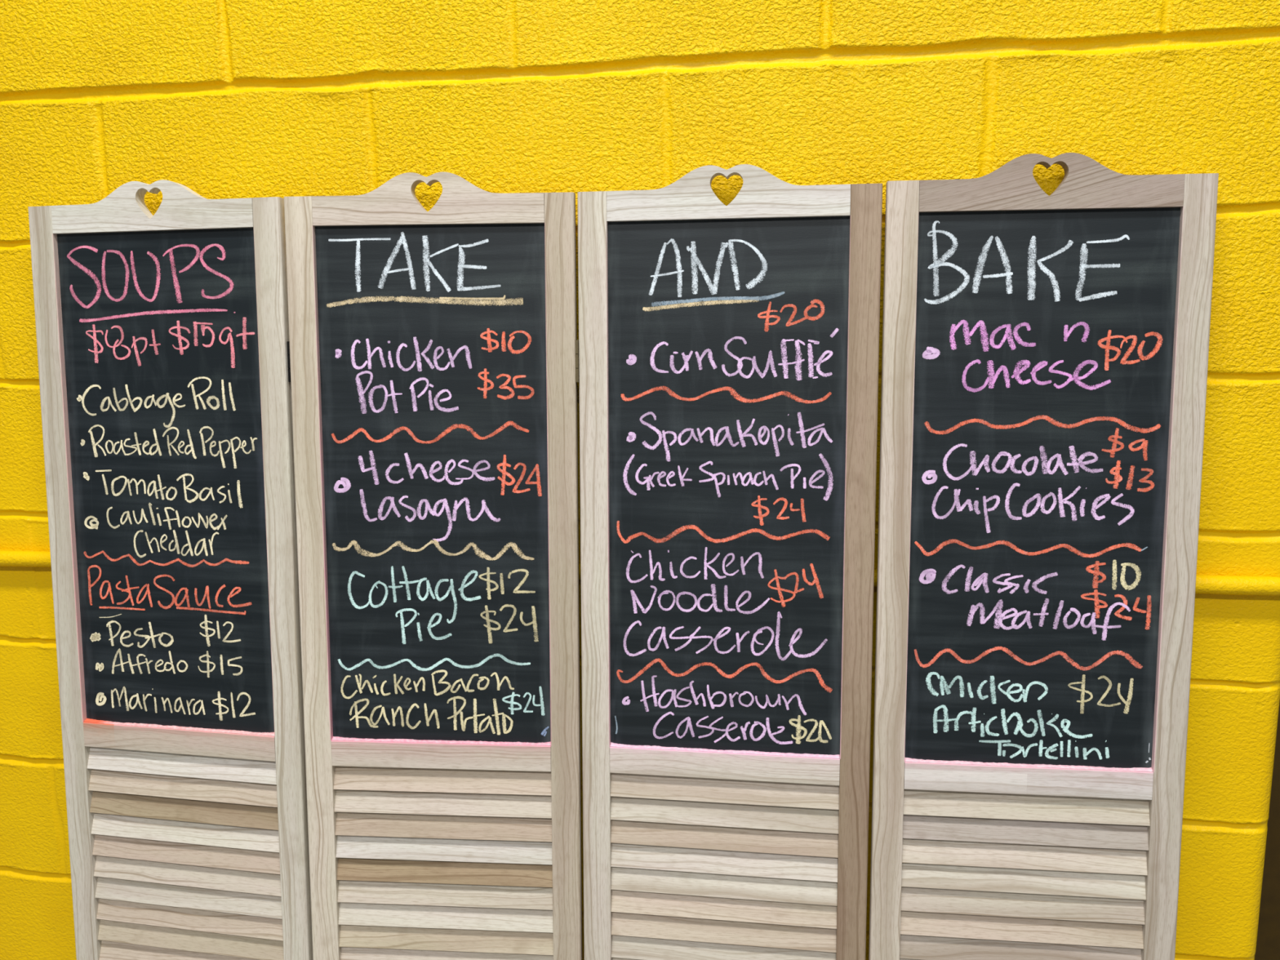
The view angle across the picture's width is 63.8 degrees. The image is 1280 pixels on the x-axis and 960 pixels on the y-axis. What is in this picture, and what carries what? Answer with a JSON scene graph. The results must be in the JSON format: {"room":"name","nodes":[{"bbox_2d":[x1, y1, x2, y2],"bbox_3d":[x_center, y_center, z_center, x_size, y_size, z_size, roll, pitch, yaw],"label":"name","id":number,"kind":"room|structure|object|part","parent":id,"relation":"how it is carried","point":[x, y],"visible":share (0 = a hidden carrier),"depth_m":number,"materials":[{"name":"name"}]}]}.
{"room":"take-out food shop","nodes":[
{"label":"take-out food shop","id":0,"kind":"room"},
{"bbox_2d":[0,0,1279,959],"bbox_3d":[-0.836,-0.239,1.619,3.426,3.000,0.203,1,10,9],"label":"wall","id":1,"kind":"structure","parent":0,"point":[215,99],"depth_m":1.36,"materials":[{"name":"yellow paint"}]},
{"bbox_2d":[0,550,1279,595],"bbox_3d":[-0.850,0.122,1.572,3.418,0.027,0.024,1,10,9],"label":"conduit pipe","id":2,"kind":"object","parent":1,"relation":"attached to","point":[1205,584],"visible":0.09,"depth_m":1.32,"materials":[{"name":"yellow metal"}]},
{"bbox_2d":[1254,701,1279,959],"bbox_3d":[0.010,-0.311,1.940,5.000,3.000,0.100,1,10,9],"label":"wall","id":3,"kind":"structure","parent":0,"point":[1268,942],"depth_m":1.90,"materials":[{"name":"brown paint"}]},
{"bbox_3d":[-0.314,1.625,-0.078,5.000,0.100,4.800,1,10,9],"label":"floor","id":4,"kind":"structure","parent":0,"visible":0},
{"bbox_2d":[27,152,1218,959],"bbox_3d":[-0.083,0.441,1.424,1.580,1.702,0.174,1,10,9],"label":"folding screen","id":5,"kind":"object","parent":4,"relation":"on","point":[311,462],"visible":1,"depth_m":1.38,"materials":[{"name":"brown wood"}]},
{"bbox_3d":[-0.671,-0.378,1.419,0.311,0.067,0.018,1,6,11],"label":"rail","id":6,"kind":"part","parent":5,"relation":"part of","materials":[{"name":"brown wood"}]},
{"bbox_3d":[-0.669,0.379,1.500,0.311,0.038,0.018,1,6,11],"label":"rail","id":7,"kind":"part","parent":5,"relation":"part of","materials":[{"name":"brown wood"}]},
{"bbox_3d":[-0.280,-0.372,1.362,0.311,0.067,0.018,0,6,4],"label":"rail","id":8,"kind":"part","parent":5,"relation":"part of","materials":[{"name":"brown wood"}]},
{"bbox_3d":[-0.278,0.385,1.442,0.311,0.038,0.018,0,6,4],"label":"rail","id":9,"kind":"part","parent":5,"relation":"part of","materials":[{"name":"brown wood"}]},
{"bbox_3d":[0.114,0.387,1.402,0.311,0.038,0.018,1,6,8],"label":"rail","id":10,"kind":"part","parent":5,"relation":"part of","materials":[{"name":"brown wood"}]},
{"bbox_3d":[0.112,-0.369,1.321,0.311,0.067,0.018,1,6,8],"label":"rail","id":11,"kind":"part","parent":5,"relation":"part of","materials":[{"name":"brown wood"}]},
{"bbox_3d":[0.504,0.391,1.345,0.311,0.038,0.018,1,6,7],"label":"rail","id":12,"kind":"part","parent":5,"relation":"part of","materials":[{"name":"brown wood"}]},
{"bbox_3d":[0.502,-0.366,1.264,0.311,0.067,0.018,1,6,7],"label":"rail","id":13,"kind":"part","parent":5,"relation":"part of","materials":[{"name":"brown wood"}]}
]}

